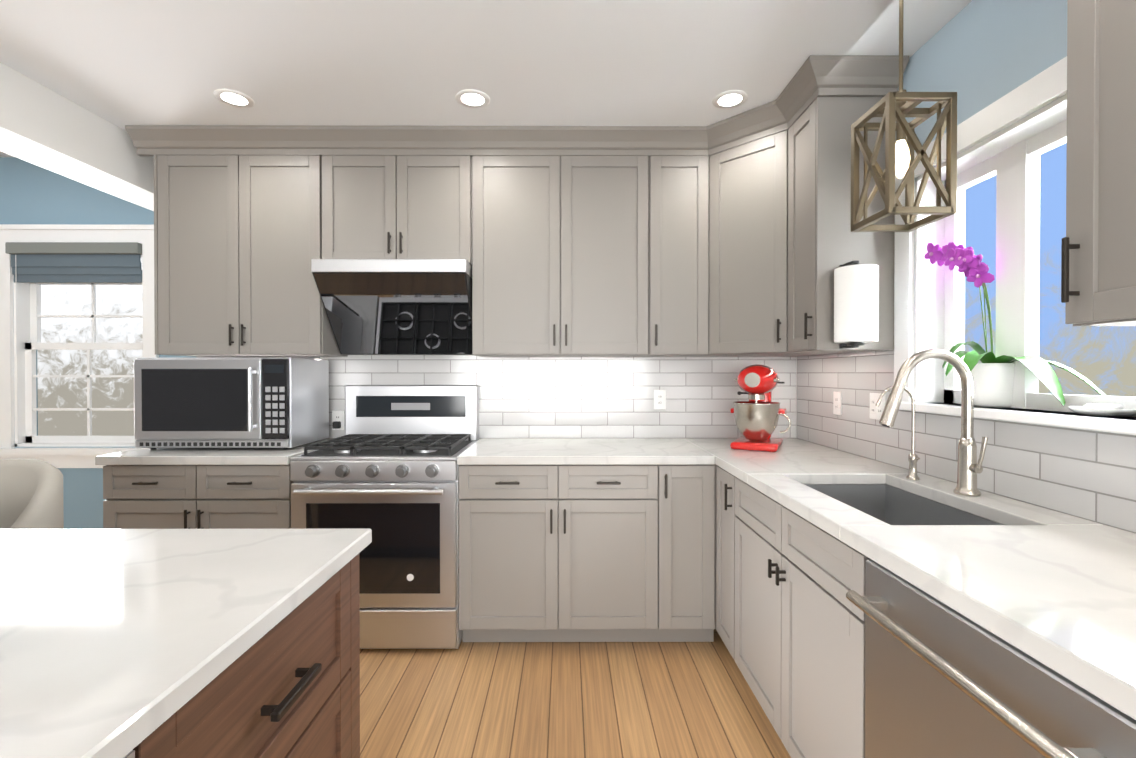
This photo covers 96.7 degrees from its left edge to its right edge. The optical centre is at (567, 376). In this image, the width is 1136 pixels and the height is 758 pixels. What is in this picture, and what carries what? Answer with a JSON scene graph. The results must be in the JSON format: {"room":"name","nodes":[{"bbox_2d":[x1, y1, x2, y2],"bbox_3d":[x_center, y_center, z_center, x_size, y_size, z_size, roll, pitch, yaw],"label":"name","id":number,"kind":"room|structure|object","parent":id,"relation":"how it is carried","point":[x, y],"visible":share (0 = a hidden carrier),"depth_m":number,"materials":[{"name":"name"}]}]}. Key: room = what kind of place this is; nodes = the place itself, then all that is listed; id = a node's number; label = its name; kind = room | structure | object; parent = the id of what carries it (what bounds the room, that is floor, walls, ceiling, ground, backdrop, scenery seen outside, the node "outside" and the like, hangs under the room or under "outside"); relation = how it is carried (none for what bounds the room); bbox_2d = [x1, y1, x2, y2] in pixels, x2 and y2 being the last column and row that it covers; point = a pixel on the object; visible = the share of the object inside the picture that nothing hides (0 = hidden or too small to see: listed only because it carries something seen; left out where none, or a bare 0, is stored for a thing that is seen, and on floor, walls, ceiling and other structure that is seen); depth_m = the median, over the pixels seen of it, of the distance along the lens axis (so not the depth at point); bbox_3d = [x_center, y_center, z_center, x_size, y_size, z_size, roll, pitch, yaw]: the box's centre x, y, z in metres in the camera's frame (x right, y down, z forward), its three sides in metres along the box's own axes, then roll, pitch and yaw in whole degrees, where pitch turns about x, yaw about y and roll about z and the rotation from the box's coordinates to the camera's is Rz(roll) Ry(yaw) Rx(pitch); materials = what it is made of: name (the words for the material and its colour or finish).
{"room":"kitchen","nodes":[
{"label":"kitchen","id":0,"kind":"room"},
{"bbox_2d":[0,151,13,156],"bbox_3d":[-4.541,-1.500,0.474,4.048,0.100,6.200,0,0,0],"label":"ceiling","id":1,"kind":"structure","parent":0,"point":[2,154],"depth_m":3.35,"materials":[{"name":"white paint"}]},
{"bbox_2d":[0,157,196,528],"bbox_3d":[-4.368,-0.099,3.310,4.416,2.739,0.449,0,0,0],"label":"wall","id":2,"kind":"structure","parent":0,"point":[30,193],"depth_m":3.38,"materials":[{"name":"blue paint"}]},
{"bbox_2d":[0,224,158,467],"bbox_3d":[-3.277,-0.200,3.418,1.100,1.620,0.180,0,0,0],"label":"window","id":3,"kind":"structure","parent":2,"relation":"in","point":[19,409],"depth_m":3.37,"materials":[{"name":"white"}]},
{"bbox_2d":[5,242,141,355],"bbox_3d":[-3.276,-0.513,3.358,0.870,0.748,0.053,0,0,0],"label":"roman shade","id":4,"kind":"object","parent":3,"relation":"attached to","point":[75,262],"visible":0.9,"depth_m":3.35,"materials":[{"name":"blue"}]},
{"bbox_2d":[0,0,971,130],"bbox_3d":[-0.479,-1.299,0.242,4.070,0.100,5.700,0,0,0],"label":"ceiling","id":5,"kind":"structure","parent":0,"point":[120,63],"depth_m":1.97,"materials":[{"name":"white paint"}]},
{"bbox_2d":[0,62,153,210],"bbox_3d":[-2.390,-1.219,0.385,0.252,0.459,6.000,0,0,0],"label":"beam","id":6,"kind":"structure","parent":5,"relation":"attached to","point":[42,126],"depth_m":2.33,"materials":[{"name":"white paint"}]},
{"bbox_2d":[213,89,254,107],"bbox_3d":[-1.512,-1.259,2.288,0.155,0.004,0.155,0,0,-6],"label":"recessed light","id":7,"kind":"object","parent":5,"relation":"in","point":[229,96],"depth_m":2.28,"materials":[{"name":"white plastic"}]},
{"bbox_2d":[455,89,489,107],"bbox_3d":[-0.432,-1.259,2.293,0.155,0.004,0.155,0,0,-6],"label":"recessed light","id":8,"kind":"object","parent":5,"relation":"in","point":[470,97],"depth_m":2.28,"materials":[{"name":"white"}]},
{"bbox_2d":[712,90,747,108],"bbox_3d":[0.738,-1.259,2.297,0.155,0.004,0.155,0,0,-9],"label":"recessed light","id":9,"kind":"object","parent":5,"relation":"in","point":[725,99],"depth_m":2.29,"materials":[{"name":"white plastic"}]},
{"bbox_2d":[851,0,956,231],"bbox_3d":[1.056,-0.872,1.601,0.204,0.769,0.204,0,0,0],"label":"light","id":10,"kind":"object","parent":5,"relation":"hanging from","point":[900,161],"visible":1,"depth_m":1.55,"materials":[{"name":"brown wood"}]},
{"bbox_2d":[360,629,790,757],"bbox_3d":[-2.505,1.339,0.501,8.120,0.100,6.200,0,0,0],"label":"floor","id":11,"kind":"structure","parent":0,"point":[581,700],"depth_m":1.98,"materials":[{"name":"brown wood"}]},
{"bbox_2d":[0,459,63,528],"bbox_3d":[-1.869,0.783,1.515,0.548,1.000,0.477,0,0,0],"label":"stool","id":12,"kind":"object","parent":11,"relation":"on","point":[31,493],"visible":0.29,"depth_m":1.67,"materials":[{"name":"beige"}]},
{"bbox_2d":[103,464,293,528],"bbox_3d":[-1.709,0.838,2.616,0.859,0.872,0.651,0,0,0],"label":"base cabinet","id":13,"kind":"object","parent":11,"relation":"on","point":[197,496],"visible":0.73,"depth_m":2.32,"materials":[{"name":"grey wood"}]},
{"bbox_2d":[95,438,333,464],"bbox_3d":[-1.716,0.380,2.618,0.875,0.040,0.639,0,0,0],"label":"countertop","id":14,"kind":"structure","parent":13,"relation":"on","point":[142,456],"depth_m":2.30,"materials":[{"name":"stone"}]},
{"bbox_2d":[134,358,328,448],"bbox_3d":[-1.736,0.132,2.637,0.755,0.454,0.470,0,0,0],"label":"microwave","id":15,"kind":"object","parent":14,"relation":"on","point":[282,403],"visible":1,"depth_m":2.45,"materials":[{"name":"silver metal"}]},
{"bbox_2d":[112,541,371,757],"bbox_3d":[-1.056,0.843,-0.073,1.294,0.896,2.445,0,0,0],"label":"kitchen island","id":16,"kind":"object","parent":11,"relation":"on","point":[293,691],"depth_m":0.85,"materials":[{"name":"brown wood"}]},
{"bbox_2d":[0,529,371,757],"bbox_3d":[-1.095,0.376,-0.087,1.295,0.034,2.504,0,0,0],"label":"island countertop","id":17,"kind":"structure","parent":16,"relation":"on","point":[104,632],"depth_m":0.75,"materials":[{"name":"white stone"}]},
{"bbox_2d":[290,385,478,648],"bbox_3d":[-0.892,0.663,2.592,0.762,1.224,0.694,0,0,0],"label":"range","id":18,"kind":"object","parent":11,"relation":"on","point":[385,468],"visible":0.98,"depth_m":2.31,"materials":[{"name":"silver metal"}]},
{"bbox_2d":[459,464,716,641],"bbox_3d":[0.096,0.837,2.623,1.207,0.872,0.651,0,0,0],"label":"base cabinet","id":19,"kind":"object","parent":11,"relation":"on","point":[587,553],"visible":1,"depth_m":2.33,"materials":[{"name":"grey wood"}]},
{"bbox_2d":[457,438,710,464],"bbox_3d":[0.079,0.380,2.620,1.173,0.040,0.649,0,0,0],"label":"countertop","id":20,"kind":"structure","parent":19,"relation":"on","point":[486,451],"depth_m":2.41,"materials":[{"name":"stone"}]},
{"bbox_2d":[716,466,869,701],"bbox_3d":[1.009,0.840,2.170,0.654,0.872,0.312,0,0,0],"label":"base cabinet","id":21,"kind":"object","parent":11,"relation":"on","point":[790,622],"depth_m":1.59,"materials":[{"name":"grey wood"}]},
{"bbox_2d":[687,438,1135,719],"bbox_3d":[1.008,0.507,0.930,0.667,0.270,4.039,0,0,0],"label":"countertop","id":22,"kind":"structure","parent":21,"relation":"on","point":[1053,590],"depth_m":1.09,"materials":[{"name":"stone"}]},
{"bbox_2d":[730,364,790,451],"bbox_3d":[0.973,0.148,2.591,0.333,0.423,0.375,0,0,0],"label":"mixer","id":23,"kind":"object","parent":22,"relation":"on","point":[757,414],"visible":1,"depth_m":2.48,"materials":[{"name":"red painted metal"},{"name":"steel"}]},
{"bbox_2d":[875,386,919,479],"bbox_3d":[1.173,0.198,1.794,0.155,0.334,0.050,0,0,0],"label":"filter faucet","id":24,"kind":"object","parent":22,"relation":"on","point":[913,458],"visible":0.94,"depth_m":1.79,"materials":[{"name":"silver metal"}]},
{"bbox_2d":[879,349,987,495],"bbox_3d":[1.129,0.140,1.563,0.308,0.454,0.097,0,0,0],"label":"faucet","id":25,"kind":"object","parent":22,"relation":"on","point":[969,467],"visible":1,"depth_m":1.56,"materials":[{"name":"silver metal"}]},
{"bbox_2d":[846,559,1135,757],"bbox_3d":[0.946,0.851,0.871,0.644,0.864,0.598,0,0,0],"label":"dishwasher","id":26,"kind":"object","parent":11,"relation":"on","point":[942,680],"visible":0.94,"depth_m":0.88,"materials":[{"name":"silver metal"}]},
{"bbox_2d":[796,357,796,437],"bbox_3d":[-0.308,0.003,3.026,3.705,2.539,0.150,0,0,0],"label":"wall","id":27,"kind":"structure","parent":0,"point":[796,397],"depth_m":2.96,"materials":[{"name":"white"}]},
{"bbox_2d":[149,129,347,356],"bbox_3d":[-1.710,-0.689,2.770,0.859,1.147,0.319,0,0,0],"label":"upper cabinet","id":28,"kind":"object","parent":27,"relation":"attached to","point":[237,212],"depth_m":2.62,"materials":[{"name":"grey wood"}]},
{"bbox_2d":[311,259,471,354],"bbox_3d":[-0.890,-0.355,2.719,0.768,0.460,0.429,0,0,0],"label":"range hood","id":29,"kind":"object","parent":27,"relation":"attached to","point":[397,306],"visible":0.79,"depth_m":2.62,"materials":[{"name":"silver metal"}]},
{"bbox_2d":[321,129,472,264],"bbox_3d":[-0.890,-0.925,2.772,0.776,0.675,0.319,0,0,0],"label":"upper cabinet","id":30,"kind":"object","parent":27,"relation":"attached to","point":[386,193],"depth_m":2.61,"materials":[{"name":"grey wood"}]},
{"bbox_2d":[197,355,795,439],"bbox_3d":[-0.412,0.043,2.946,3.491,0.740,0.009,0,0,0],"label":"wall tile","id":31,"kind":"structure","parent":27,"relation":"attached to","point":[566,397],"depth_m":2.94,"materials":[{"name":"white tile"}]},
{"bbox_2d":[332,410,343,429],"bbox_3d":[-1.337,0.253,2.921,0.070,0.114,0.034,0,0,0],"label":"electrical outlet plate","id":32,"kind":"object","parent":31,"relation":"attached to","point":[337,416],"depth_m":2.93,"materials":[{"name":"white plastic"}]},
{"bbox_2d":[654,390,665,408],"bbox_3d":[0.535,0.133,2.941,0.070,0.114,0.007,0,0,0],"label":"electrical outlet plate","id":33,"kind":"object","parent":31,"relation":"attached to","point":[659,395],"depth_m":2.94,"materials":[{"name":"white plastic"}]},
{"bbox_2d":[471,129,664,356],"bbox_3d":[-0.009,-0.689,2.777,0.982,1.147,0.319,0,0,0],"label":"upper cabinet","id":34,"kind":"object","parent":27,"relation":"attached to","point":[578,241],"depth_m":2.62,"materials":[{"name":"grey wood"}]},
{"bbox_2d":[665,129,708,356],"bbox_3d":[0.547,-0.689,2.779,0.374,1.147,0.319,0,0,0],"label":"upper cabinet","id":35,"kind":"object","parent":27,"relation":"attached to","point":[686,150],"depth_m":2.63,"materials":[{"name":"grey wood"}]},
{"bbox_2d":[695,100,854,356],"bbox_3d":[1.016,-0.689,2.622,0.636,1.148,0.636,0,0,0],"label":"upper cabinet","id":36,"kind":"object","parent":27,"relation":"attached to","point":[748,237],"visible":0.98,"depth_m":2.47,"materials":[{"name":"grey wood"}]},
{"bbox_2d":[898,0,1135,419],"bbox_3d":[1.431,0.022,0.183,0.150,2.539,5.549,0,0,0],"label":"wall","id":37,"kind":"structure","parent":0,"point":[977,56],"depth_m":1.63,"materials":[{"name":"blue"}]},
{"bbox_2d":[776,55,908,351],"bbox_3d":[1.141,-0.686,2.162,0.390,1.148,0.362,0,0,0],"label":"upper cabinet","id":38,"kind":"object","parent":37,"relation":"attached to","point":[824,103],"visible":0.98,"depth_m":2.06,"materials":[{"name":"grey wood"}]},
{"bbox_2d":[834,261,878,347],"bbox_3d":[1.129,-0.285,1.983,0.151,0.340,0.157,0,0,0],"label":"paper towel holder","id":39,"kind":"object","parent":38,"relation":"attached to","point":[856,304],"visible":0.96,"depth_m":1.92,"materials":[{"name":"white paper"}]},
{"bbox_2d":[797,350,1135,533],"bbox_3d":[1.348,0.057,0.927,0.009,0.740,4.038,0,0,0],"label":"wall tile","id":40,"kind":"structure","parent":37,"relation":"attached to","point":[1089,475],"depth_m":1.62,"materials":[{"name":"white tile"}]},
{"bbox_2d":[833,392,841,414],"bbox_3d":[1.332,0.131,2.499,0.007,0.114,0.070,0,0,0],"label":"electrical outlet plate","id":41,"kind":"object","parent":40,"relation":"attached to","point":[837,396],"depth_m":2.49,"materials":[{"name":"white plastic"}]},
{"bbox_2d":[870,393,884,419],"bbox_3d":[1.333,0.128,2.179,0.007,0.114,0.105,0,0,0],"label":"electrical outlet plate","id":42,"kind":"object","parent":40,"relation":"attached to","point":[876,412],"depth_m":2.18,"materials":[{"name":"white plastic"}]},
{"bbox_2d":[894,56,1135,434],"bbox_3d":[1.403,-0.363,1.571,0.195,0.990,0.970,0,0,0],"label":"window","id":43,"kind":"structure","parent":37,"relation":"in","point":[929,311],"depth_m":1.66,"materials":[{"name":"white"}]},
{"bbox_2d":[924,242,1105,407],"bbox_3d":[1.436,-0.195,1.688,0.352,0.623,0.501,0,0,0],"label":"orchid","id":44,"kind":"object","parent":43,"relation":"on","point":[993,378],"visible":0.98,"depth_m":1.67,"materials":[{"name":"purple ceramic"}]},
{"bbox_2d":[1068,404,1135,416],"bbox_3d":[1.432,0.088,1.349,0.136,0.030,0.136,0,0,0],"label":"soap dish","id":45,"kind":"object","parent":43,"relation":"on","point":[1113,410],"visible":0.96,"depth_m":1.32,"materials":[{"name":"white ceramic"}]},
{"bbox_2d":[1061,0,1135,325],"bbox_3d":[1.148,-0.675,0.614,0.390,1.148,1.022,0,0,0],"label":"upper cabinet","id":46,"kind":"object","parent":37,"relation":"attached to","point":[1098,266],"visible":1,"depth_m":0.98,"materials":[{"name":"grey wood"}]},
{"label":"outside","id":47,"kind":"structure","parent":0,"visible":0},
{"bbox_2d":[37,258,142,435],"bbox_3d":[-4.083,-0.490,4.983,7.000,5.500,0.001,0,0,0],"label":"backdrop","id":48,"kind":"structure","parent":47,"point":[71,392],"depth_m":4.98,"materials":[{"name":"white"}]},
{"bbox_2d":[964,143,1135,396],"bbox_3d":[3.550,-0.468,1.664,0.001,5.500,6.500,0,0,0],"label":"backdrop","id":49,"kind":"structure","parent":47,"point":[1102,359],"depth_m":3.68,"materials":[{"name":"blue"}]}
]}

